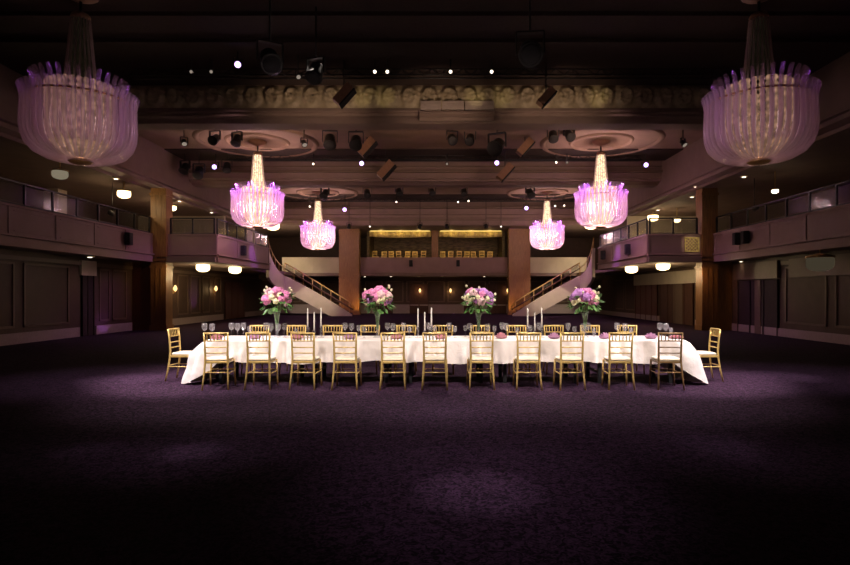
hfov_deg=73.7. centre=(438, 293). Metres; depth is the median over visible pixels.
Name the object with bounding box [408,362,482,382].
banquet table
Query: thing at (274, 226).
ceiling lamp
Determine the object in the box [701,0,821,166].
chandelier
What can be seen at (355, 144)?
stage light
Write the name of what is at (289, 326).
banquet chair
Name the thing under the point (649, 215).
ceiling lamp
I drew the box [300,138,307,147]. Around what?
stage light
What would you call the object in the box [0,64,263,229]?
ceiling
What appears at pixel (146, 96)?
trim
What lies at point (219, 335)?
folded napkin
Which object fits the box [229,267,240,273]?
ceiling lamp
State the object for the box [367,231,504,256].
wall
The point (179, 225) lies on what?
balcony railing
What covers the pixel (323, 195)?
stage light
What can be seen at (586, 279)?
staircase
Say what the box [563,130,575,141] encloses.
stage light
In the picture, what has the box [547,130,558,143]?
stage light
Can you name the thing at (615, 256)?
parapet
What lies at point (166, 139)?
ceiling
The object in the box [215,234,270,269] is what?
parapet
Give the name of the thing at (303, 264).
parapet
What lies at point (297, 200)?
lighting truss
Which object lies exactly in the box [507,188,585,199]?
trim
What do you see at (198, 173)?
stage light
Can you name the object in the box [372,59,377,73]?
stage light
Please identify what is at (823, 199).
wall
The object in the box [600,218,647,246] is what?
balcony railing
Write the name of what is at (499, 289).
door
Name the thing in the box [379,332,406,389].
banquet chair
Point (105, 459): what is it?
floor
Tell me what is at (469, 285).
door
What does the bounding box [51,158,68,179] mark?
ceiling lamp
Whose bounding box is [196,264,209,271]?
ceiling lamp
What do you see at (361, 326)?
banquet chair
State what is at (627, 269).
ceiling lamp
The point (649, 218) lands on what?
balcony railing
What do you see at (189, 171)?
trim
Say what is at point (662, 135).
trim
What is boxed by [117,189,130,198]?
ceiling lamp
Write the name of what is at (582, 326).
banquet chair
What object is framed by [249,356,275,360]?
seat cushion
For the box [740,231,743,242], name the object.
grille
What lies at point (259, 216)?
curtain
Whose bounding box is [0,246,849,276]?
floor
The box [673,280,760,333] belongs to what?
doorframe
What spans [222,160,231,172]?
stage light
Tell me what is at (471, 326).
banquet chair
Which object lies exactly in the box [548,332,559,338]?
folded napkin
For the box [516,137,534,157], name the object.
loudspeaker
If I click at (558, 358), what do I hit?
seat cushion
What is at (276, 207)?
trim
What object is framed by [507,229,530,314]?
column
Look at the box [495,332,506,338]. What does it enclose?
folded napkin
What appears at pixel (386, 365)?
banquet table
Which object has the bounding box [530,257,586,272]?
parapet
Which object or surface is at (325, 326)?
banquet chair
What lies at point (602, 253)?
loudspeaker
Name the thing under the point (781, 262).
panelling
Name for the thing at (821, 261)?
ceiling lamp
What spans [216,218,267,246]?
balcony railing
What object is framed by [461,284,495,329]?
bouquet
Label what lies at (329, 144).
stage light
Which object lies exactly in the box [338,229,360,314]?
column
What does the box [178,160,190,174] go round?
stage light
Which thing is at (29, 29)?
ceiling
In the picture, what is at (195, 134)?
trim
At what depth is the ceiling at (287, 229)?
40.20 m
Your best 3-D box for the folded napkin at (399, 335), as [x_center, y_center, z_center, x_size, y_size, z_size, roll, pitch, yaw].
[-0.751,0.740,10.098,0.220,0.105,0.226,0,0,-26]
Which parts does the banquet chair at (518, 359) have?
leg, leg, seat frame, rail, rail, rail, leg, leg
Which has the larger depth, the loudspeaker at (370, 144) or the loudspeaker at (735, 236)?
the loudspeaker at (370, 144)
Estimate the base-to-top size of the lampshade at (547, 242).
1.566 m
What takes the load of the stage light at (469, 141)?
hanging from the ceiling at (166, 139)
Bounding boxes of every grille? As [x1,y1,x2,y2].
[130,233,132,244]
[339,88,356,108]
[363,141,377,158]
[382,165,396,180]
[501,166,514,182]
[521,141,534,157]
[541,90,557,109]
[732,233,734,244]
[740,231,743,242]
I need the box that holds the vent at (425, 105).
[421,101,493,110]
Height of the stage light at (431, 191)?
0.725 m
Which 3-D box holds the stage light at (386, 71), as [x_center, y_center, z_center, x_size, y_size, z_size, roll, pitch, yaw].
[-1.444,-6.399,15.897,0.147,0.482,0.137,0,0,0]
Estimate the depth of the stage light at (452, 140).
22.86 m
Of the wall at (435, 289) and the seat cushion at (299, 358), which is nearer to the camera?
the seat cushion at (299, 358)
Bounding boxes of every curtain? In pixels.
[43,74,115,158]
[241,186,273,224]
[307,222,327,247]
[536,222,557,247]
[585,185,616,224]
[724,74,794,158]
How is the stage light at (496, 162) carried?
hanging from the ceiling at (166, 139)
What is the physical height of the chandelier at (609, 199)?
3.790 m
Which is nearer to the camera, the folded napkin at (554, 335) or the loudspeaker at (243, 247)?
the folded napkin at (554, 335)
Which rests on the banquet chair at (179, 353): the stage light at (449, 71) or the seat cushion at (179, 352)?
the seat cushion at (179, 352)
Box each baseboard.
[0,310,272,345]
[274,304,595,312]
[595,310,849,344]
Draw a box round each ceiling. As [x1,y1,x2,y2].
[0,0,849,58]
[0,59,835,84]
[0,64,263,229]
[130,130,713,200]
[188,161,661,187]
[228,201,626,237]
[598,52,849,229]
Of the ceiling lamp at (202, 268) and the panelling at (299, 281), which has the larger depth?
the panelling at (299, 281)
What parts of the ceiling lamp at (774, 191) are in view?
hanging rod, lamp shade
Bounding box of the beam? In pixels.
[42,85,777,129]
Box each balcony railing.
[0,177,150,232]
[138,216,225,234]
[170,218,215,233]
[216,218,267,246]
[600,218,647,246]
[627,216,729,238]
[649,218,697,233]
[716,180,849,232]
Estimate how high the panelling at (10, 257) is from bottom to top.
2.250 m
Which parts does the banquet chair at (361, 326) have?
leg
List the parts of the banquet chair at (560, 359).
leg, leg, seat frame, rail, rail, rail, leg, leg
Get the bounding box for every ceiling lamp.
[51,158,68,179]
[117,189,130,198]
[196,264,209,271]
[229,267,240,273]
[267,221,279,229]
[584,220,596,228]
[625,267,637,272]
[647,214,657,220]
[656,264,669,269]
[771,171,778,193]
[805,250,834,271]
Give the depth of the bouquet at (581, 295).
10.17 m
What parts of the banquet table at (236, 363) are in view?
leg, leg, leg, leg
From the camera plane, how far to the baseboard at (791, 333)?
20.52 m
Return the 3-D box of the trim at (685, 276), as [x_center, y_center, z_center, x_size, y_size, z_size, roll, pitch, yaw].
[12.525,-0.870,30.650,0.130,0.660,11.300,0,0,0]
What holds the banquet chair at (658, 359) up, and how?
on the floor at (105, 459)
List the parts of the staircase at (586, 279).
handrail, rail, balustrade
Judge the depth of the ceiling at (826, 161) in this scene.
22.29 m
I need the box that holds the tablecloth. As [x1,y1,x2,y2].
[181,336,707,383]
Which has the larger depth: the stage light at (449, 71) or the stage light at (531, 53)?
the stage light at (449, 71)
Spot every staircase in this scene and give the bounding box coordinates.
[259,239,353,315]
[510,237,604,315]
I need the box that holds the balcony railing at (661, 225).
[627,216,729,238]
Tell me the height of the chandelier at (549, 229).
3.790 m
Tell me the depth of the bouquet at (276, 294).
10.19 m
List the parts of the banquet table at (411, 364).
leg, leg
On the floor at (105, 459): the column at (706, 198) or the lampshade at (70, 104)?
the column at (706, 198)
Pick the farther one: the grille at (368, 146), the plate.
the grille at (368, 146)
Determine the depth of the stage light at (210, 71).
15.88 m
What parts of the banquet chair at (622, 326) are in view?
rail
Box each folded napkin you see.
[211,334,222,338]
[292,334,302,338]
[344,334,354,338]
[392,334,402,338]
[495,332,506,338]
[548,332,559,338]
[598,332,610,338]
[644,332,656,338]
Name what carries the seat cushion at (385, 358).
on the banquet chair at (384, 359)
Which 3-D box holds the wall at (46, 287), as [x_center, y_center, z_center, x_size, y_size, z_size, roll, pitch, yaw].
[-13.300,0.095,19.800,0.200,2.930,52.000,0,0,0]
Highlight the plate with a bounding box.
[419,111,494,121]
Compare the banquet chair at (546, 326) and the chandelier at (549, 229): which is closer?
the banquet chair at (546, 326)
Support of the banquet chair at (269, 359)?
on the floor at (105, 459)
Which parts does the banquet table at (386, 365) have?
leg, leg, leg, leg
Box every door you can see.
[81,275,94,335]
[225,282,243,318]
[374,284,392,312]
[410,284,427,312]
[464,284,482,312]
[487,284,505,312]
[635,285,657,320]
[659,283,693,325]
[737,279,778,335]
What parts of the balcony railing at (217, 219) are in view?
post, handrail, rail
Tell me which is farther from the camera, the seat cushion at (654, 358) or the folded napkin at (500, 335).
the folded napkin at (500, 335)
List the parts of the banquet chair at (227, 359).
leg, leg, rail, rail, rail, seat frame, leg, leg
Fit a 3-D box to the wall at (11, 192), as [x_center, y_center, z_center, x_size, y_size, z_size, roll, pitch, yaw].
[-17.600,-2.540,21.800,0.200,8.200,56.000,0,0,0]
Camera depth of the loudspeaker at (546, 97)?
15.85 m
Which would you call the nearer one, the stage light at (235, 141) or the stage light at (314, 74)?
the stage light at (314, 74)
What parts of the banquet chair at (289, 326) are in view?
rail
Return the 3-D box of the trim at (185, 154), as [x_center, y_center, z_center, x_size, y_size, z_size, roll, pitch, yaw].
[-0.700,-6.615,26.950,23.700,0.050,2.100,0,0,0]
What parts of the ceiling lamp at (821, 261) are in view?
lamp shade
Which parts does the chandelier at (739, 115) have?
glass rod, hanging rod, ring frame, glass rod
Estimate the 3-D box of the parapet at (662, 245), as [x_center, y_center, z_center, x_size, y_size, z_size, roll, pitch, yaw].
[10.140,-1.980,24.520,2.280,1.220,0.240,0,0,0]
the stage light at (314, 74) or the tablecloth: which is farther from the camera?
the stage light at (314, 74)
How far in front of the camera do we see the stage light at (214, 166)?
26.62 m
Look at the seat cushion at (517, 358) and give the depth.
9.28 m
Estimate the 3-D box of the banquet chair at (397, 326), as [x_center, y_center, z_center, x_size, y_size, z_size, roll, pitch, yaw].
[-0.660,1.094,11.230,0.438,0.938,0.517,0,0,0]
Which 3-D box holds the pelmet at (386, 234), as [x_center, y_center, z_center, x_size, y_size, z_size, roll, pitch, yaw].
[-2.990,-4.597,43.740,4.780,0.522,0.120,0,0,0]
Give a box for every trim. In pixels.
[39,86,777,107]
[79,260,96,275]
[164,149,682,160]
[188,166,662,172]
[192,130,318,157]
[269,206,596,220]
[276,188,358,199]
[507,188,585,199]
[540,130,665,157]
[634,269,695,285]
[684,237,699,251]
[733,253,849,279]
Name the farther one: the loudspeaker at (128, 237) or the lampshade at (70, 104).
the loudspeaker at (128, 237)
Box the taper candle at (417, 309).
[417,309,418,326]
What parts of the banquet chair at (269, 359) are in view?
leg, leg, rail, rail, rail, seat frame, leg, leg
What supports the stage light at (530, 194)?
hanging from the ceiling at (166, 139)
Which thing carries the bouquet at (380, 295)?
in the vase
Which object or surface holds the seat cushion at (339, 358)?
on the banquet chair at (355, 359)
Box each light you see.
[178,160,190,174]
[180,130,187,146]
[189,59,194,73]
[192,163,205,179]
[208,130,220,145]
[209,59,214,73]
[212,154,218,169]
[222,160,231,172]
[230,131,242,147]
[233,51,241,68]
[256,0,283,75]
[262,194,602,199]
[295,55,300,79]
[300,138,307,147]
[305,7,325,85]
[319,188,329,199]
[322,130,337,150]
[348,130,363,150]
[364,189,370,197]
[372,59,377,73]
[385,59,389,73]
[395,188,402,196]
[428,188,435,196]
[446,130,457,145]
[448,59,452,73]
[460,188,467,196]
[464,131,475,145]
[487,131,506,156]
[489,59,493,73]
[493,156,499,165]
[515,0,544,67]
[525,188,535,198]
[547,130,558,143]
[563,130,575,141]
[641,160,648,167]
[679,130,687,146]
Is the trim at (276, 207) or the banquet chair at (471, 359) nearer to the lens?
the banquet chair at (471, 359)
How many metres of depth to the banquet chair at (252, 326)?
11.42 m
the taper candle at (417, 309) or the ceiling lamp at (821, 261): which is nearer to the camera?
the taper candle at (417, 309)
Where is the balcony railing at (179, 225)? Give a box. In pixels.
[138,216,225,234]
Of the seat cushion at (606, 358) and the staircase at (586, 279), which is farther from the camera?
the staircase at (586, 279)
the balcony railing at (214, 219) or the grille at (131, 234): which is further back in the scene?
the balcony railing at (214, 219)
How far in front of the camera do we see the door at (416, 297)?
45.51 m
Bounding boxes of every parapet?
[0,201,153,261]
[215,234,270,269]
[282,257,338,272]
[360,257,507,272]
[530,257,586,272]
[597,234,650,269]
[712,204,849,261]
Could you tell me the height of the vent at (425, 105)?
0.260 m
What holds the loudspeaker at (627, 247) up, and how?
attached to the parapet at (615, 256)
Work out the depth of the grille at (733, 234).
22.21 m
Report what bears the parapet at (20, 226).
on the floor at (186, 262)
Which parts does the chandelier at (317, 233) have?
ring frame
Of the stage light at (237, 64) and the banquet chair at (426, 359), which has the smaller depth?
the banquet chair at (426, 359)
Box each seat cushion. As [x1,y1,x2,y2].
[172,351,191,354]
[206,356,233,360]
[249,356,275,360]
[293,356,319,360]
[335,356,359,360]
[383,356,402,360]
[425,356,443,360]
[468,356,490,360]
[514,356,537,360]
[555,356,580,360]
[604,356,630,360]
[652,356,679,360]
[697,351,716,354]
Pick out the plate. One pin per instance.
(424, 116)
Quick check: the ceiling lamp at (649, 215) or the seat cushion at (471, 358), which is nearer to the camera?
the seat cushion at (471, 358)
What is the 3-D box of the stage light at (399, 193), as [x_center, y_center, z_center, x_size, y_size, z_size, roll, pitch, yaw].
[-2.420,-6.262,34.465,0.517,0.756,0.562,0,0,-22]
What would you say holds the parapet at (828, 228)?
on the floor at (186, 262)
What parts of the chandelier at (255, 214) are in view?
ring frame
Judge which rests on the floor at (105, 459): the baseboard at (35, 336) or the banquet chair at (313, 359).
the banquet chair at (313, 359)
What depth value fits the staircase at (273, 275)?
40.00 m
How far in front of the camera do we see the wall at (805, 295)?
19.98 m
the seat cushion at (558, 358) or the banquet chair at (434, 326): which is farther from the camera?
the banquet chair at (434, 326)
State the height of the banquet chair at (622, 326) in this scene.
0.938 m
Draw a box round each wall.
[0,180,235,237]
[0,248,273,335]
[238,238,626,270]
[278,277,595,303]
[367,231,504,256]
[596,249,849,334]
[732,184,849,227]
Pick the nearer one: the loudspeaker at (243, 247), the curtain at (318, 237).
the loudspeaker at (243, 247)
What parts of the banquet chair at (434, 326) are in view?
rail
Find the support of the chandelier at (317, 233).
hanging from the ceiling at (166, 139)
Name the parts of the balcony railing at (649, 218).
post, handrail, rail, post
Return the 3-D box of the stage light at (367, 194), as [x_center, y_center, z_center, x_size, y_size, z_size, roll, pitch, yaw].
[-4.371,-6.232,34.465,0.517,0.816,0.555,0,0,-15]
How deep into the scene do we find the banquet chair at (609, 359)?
9.25 m
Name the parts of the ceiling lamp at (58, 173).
lamp shade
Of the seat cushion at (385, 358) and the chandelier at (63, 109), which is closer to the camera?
the seat cushion at (385, 358)
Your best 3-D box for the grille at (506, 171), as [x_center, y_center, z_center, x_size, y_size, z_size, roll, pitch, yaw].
[3.171,-5.464,26.000,0.607,0.664,0.465,0,0,0]
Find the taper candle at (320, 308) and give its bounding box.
[320,308,321,325]
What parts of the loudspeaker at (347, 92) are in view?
hanging rod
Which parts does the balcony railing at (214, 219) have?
rail, handrail, post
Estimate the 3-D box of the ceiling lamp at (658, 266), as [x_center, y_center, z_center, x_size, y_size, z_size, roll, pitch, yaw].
[10.272,-1.300,26.000,0.618,0.430,0.609,0,0,0]
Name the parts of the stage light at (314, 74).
yoke arm, hanging rod, yoke arm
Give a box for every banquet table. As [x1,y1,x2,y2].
[219,362,303,382]
[315,362,391,382]
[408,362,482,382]
[498,363,576,382]
[586,362,671,382]
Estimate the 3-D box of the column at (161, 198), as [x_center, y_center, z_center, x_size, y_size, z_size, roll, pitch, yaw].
[-12.030,-1.490,24.600,0.740,6.100,0.680,0,0,0]
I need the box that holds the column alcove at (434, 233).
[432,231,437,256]
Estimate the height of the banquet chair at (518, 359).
0.938 m
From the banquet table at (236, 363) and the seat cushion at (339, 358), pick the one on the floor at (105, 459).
the banquet table at (236, 363)
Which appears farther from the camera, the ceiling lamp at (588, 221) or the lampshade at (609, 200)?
the ceiling lamp at (588, 221)
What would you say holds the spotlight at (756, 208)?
hanging from the ceiling at (826, 161)
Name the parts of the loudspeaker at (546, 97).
hanging rod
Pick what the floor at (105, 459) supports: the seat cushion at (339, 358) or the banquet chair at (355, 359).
the banquet chair at (355, 359)
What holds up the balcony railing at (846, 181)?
on the parapet at (828, 228)
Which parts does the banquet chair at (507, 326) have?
rail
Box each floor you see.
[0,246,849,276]
[0,313,849,564]
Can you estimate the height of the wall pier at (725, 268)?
2.930 m
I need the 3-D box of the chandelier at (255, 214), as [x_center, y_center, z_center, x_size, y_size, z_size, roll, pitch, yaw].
[-7.900,-4.745,24.700,2.331,3.790,2.326,0,0,-30]
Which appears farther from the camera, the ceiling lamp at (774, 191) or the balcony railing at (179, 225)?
the balcony railing at (179, 225)
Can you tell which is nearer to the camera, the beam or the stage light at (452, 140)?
the beam
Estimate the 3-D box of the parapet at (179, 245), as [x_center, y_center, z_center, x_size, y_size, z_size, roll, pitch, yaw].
[-10.650,-1.980,24.520,2.100,1.220,0.240,0,0,0]
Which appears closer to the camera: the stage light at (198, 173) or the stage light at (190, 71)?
the stage light at (190, 71)
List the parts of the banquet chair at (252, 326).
rail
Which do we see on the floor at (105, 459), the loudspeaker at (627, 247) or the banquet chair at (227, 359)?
the banquet chair at (227, 359)
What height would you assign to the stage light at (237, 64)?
0.531 m
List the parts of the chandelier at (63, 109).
glass rod, glass rod, glass rod, ring frame, hanging rod, glass rod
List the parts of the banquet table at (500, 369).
leg, leg, leg, leg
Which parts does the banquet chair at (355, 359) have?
leg, leg, rail, rail, rail, seat frame, leg, leg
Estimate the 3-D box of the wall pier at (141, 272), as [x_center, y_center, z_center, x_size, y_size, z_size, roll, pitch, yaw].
[-12.780,0.095,24.650,0.840,2.930,0.500,0,0,0]
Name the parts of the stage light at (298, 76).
hanging rod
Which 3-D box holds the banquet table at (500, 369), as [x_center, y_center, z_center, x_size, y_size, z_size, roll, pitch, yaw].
[1.773,1.188,10.330,1.638,0.745,0.980,0,0,0]
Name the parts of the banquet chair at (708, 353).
seat frame, leg, leg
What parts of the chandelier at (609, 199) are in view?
ring frame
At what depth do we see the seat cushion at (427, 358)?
9.28 m
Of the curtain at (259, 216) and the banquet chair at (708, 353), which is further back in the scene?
the curtain at (259, 216)
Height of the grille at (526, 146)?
0.620 m
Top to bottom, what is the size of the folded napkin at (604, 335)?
0.105 m
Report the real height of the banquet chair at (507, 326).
0.938 m
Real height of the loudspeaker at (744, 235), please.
0.480 m
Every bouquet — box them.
[258,286,295,329]
[357,285,396,329]
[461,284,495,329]
[565,285,603,329]
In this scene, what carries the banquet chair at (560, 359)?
on the floor at (105, 459)
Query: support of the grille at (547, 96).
attached to the loudspeaker at (546, 97)
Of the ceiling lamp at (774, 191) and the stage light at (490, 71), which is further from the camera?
the ceiling lamp at (774, 191)
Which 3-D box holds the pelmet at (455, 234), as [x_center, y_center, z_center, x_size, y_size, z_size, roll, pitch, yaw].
[2.430,-4.597,43.740,4.900,0.522,0.120,0,0,0]
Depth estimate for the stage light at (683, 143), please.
22.55 m
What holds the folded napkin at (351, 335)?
on the tablecloth
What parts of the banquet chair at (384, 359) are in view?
leg, rail, rail, seat frame, rail, leg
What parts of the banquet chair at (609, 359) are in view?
leg, leg, seat frame, rail, rail, leg, leg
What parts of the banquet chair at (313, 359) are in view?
leg, leg, rail, rail, rail, seat frame, leg, leg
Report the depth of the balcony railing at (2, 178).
19.33 m
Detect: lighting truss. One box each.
[129,69,735,78]
[228,155,641,160]
[285,198,584,201]
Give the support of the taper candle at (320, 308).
on the candlestick
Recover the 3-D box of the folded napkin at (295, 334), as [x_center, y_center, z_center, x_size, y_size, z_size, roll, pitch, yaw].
[-2.505,0.740,10.003,0.226,0.105,0.220,0,0,-13]
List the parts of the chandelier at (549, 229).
ring frame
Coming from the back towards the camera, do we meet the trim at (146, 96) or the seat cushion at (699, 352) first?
the trim at (146, 96)
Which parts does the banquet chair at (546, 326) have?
rail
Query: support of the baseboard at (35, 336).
attached to the wall at (46, 287)
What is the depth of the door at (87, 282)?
21.21 m
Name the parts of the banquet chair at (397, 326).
rail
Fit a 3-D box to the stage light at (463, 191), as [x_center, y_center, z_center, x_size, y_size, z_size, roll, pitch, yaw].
[1.524,-6.277,34.466,0.472,0.727,0.510,0,0,-5]
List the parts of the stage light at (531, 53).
yoke arm, hanging rod, yoke arm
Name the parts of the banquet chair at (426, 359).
leg, rail, rail, seat frame, rail, leg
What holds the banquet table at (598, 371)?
on the floor at (105, 459)
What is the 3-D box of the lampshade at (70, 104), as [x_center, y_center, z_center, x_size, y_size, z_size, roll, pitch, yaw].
[-7.894,-3.832,12.500,1.348,1.566,1.347,0,0,0]
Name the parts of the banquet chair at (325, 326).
rail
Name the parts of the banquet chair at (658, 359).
leg, leg, seat frame, rail, rail, leg, leg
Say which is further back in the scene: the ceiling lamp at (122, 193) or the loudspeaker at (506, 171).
the loudspeaker at (506, 171)
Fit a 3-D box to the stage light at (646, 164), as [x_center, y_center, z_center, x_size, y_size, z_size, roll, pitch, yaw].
[9.700,-6.281,26.694,0.315,0.718,0.318,0,0,0]
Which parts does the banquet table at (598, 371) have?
leg, leg, leg, leg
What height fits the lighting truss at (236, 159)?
0.295 m
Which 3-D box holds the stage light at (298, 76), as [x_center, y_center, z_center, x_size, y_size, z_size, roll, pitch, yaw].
[-3.874,-6.268,15.590,0.181,0.744,0.184,0,0,-29]
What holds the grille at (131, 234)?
attached to the loudspeaker at (128, 237)
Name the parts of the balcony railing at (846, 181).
post, post, post, rail, post, post, post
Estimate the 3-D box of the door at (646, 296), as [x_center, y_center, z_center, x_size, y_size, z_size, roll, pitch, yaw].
[12.575,0.435,34.400,0.110,2.250,3.600,0,0,0]
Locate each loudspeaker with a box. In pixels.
[124,232,132,244]
[241,245,246,255]
[333,60,356,108]
[358,136,377,158]
[376,159,396,180]
[496,162,514,182]
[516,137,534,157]
[536,60,557,109]
[600,250,604,259]
[624,244,630,254]
[732,232,740,244]
[740,231,748,243]
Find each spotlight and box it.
[107,182,114,215]
[752,178,758,210]
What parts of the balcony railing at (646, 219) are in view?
rail, handrail, post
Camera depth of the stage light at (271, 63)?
11.08 m
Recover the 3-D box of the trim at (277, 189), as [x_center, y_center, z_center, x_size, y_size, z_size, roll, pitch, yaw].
[-7.900,-6.590,37.000,5.260,0.100,5.260,0,0,0]
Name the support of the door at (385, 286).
in the wall at (435, 289)
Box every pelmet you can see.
[369,231,430,237]
[439,231,501,237]
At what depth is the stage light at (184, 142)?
22.76 m
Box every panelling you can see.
[0,254,261,328]
[292,281,588,301]
[615,261,849,328]
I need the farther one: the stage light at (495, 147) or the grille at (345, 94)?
the stage light at (495, 147)
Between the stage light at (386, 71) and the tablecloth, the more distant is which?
the stage light at (386, 71)
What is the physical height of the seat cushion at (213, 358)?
0.053 m
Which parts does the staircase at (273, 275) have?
balustrade, rail, handrail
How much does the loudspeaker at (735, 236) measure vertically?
0.480 m
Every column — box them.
[149,188,173,329]
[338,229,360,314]
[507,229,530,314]
[695,188,718,329]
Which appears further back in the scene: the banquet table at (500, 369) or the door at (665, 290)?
the door at (665, 290)
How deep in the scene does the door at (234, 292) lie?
36.46 m
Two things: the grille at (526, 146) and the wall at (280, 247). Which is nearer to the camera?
the grille at (526, 146)
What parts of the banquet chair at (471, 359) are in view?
leg, leg, seat frame, rail, rail, rail, leg, leg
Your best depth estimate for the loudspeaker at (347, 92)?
15.83 m
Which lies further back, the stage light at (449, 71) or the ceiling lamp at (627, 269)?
the ceiling lamp at (627, 269)
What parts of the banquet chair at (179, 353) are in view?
leg, leg, seat frame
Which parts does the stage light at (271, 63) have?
yoke arm, hanging rod, yoke arm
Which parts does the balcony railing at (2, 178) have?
post, post, rail, post, post, post, post, post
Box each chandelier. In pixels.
[16,0,137,166]
[231,139,283,228]
[300,191,335,249]
[531,191,563,249]
[574,139,626,228]
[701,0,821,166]
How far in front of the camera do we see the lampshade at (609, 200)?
24.25 m
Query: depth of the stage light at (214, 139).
22.37 m
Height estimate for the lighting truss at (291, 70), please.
0.295 m
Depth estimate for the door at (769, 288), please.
22.06 m
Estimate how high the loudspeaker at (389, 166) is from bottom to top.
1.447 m
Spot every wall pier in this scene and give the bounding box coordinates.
[132,262,150,329]
[718,262,731,329]
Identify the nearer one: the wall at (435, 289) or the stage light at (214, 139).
the stage light at (214, 139)
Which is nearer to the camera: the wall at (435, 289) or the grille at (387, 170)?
the grille at (387, 170)
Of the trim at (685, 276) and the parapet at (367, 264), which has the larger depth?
the parapet at (367, 264)
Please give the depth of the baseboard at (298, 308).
45.53 m
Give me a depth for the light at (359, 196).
38.72 m
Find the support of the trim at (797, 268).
attached to the wall at (805, 295)
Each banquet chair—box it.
[165,328,191,380]
[201,332,235,390]
[241,325,269,374]
[244,332,278,389]
[279,325,307,374]
[289,332,321,389]
[318,325,343,374]
[331,332,361,389]
[360,325,380,374]
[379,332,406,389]
[394,325,416,374]
[421,332,447,389]
[432,325,453,374]
[466,332,494,389]
[470,325,491,374]
[506,325,530,374]
[512,332,542,389]
[542,325,568,374]
[553,332,585,389]
[579,325,606,374]
[601,332,634,389]
[615,325,644,374]
[649,332,684,389]
[697,328,723,381]
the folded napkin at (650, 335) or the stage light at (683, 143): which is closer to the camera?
the folded napkin at (650, 335)
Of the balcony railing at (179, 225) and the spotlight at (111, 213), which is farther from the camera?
the balcony railing at (179, 225)

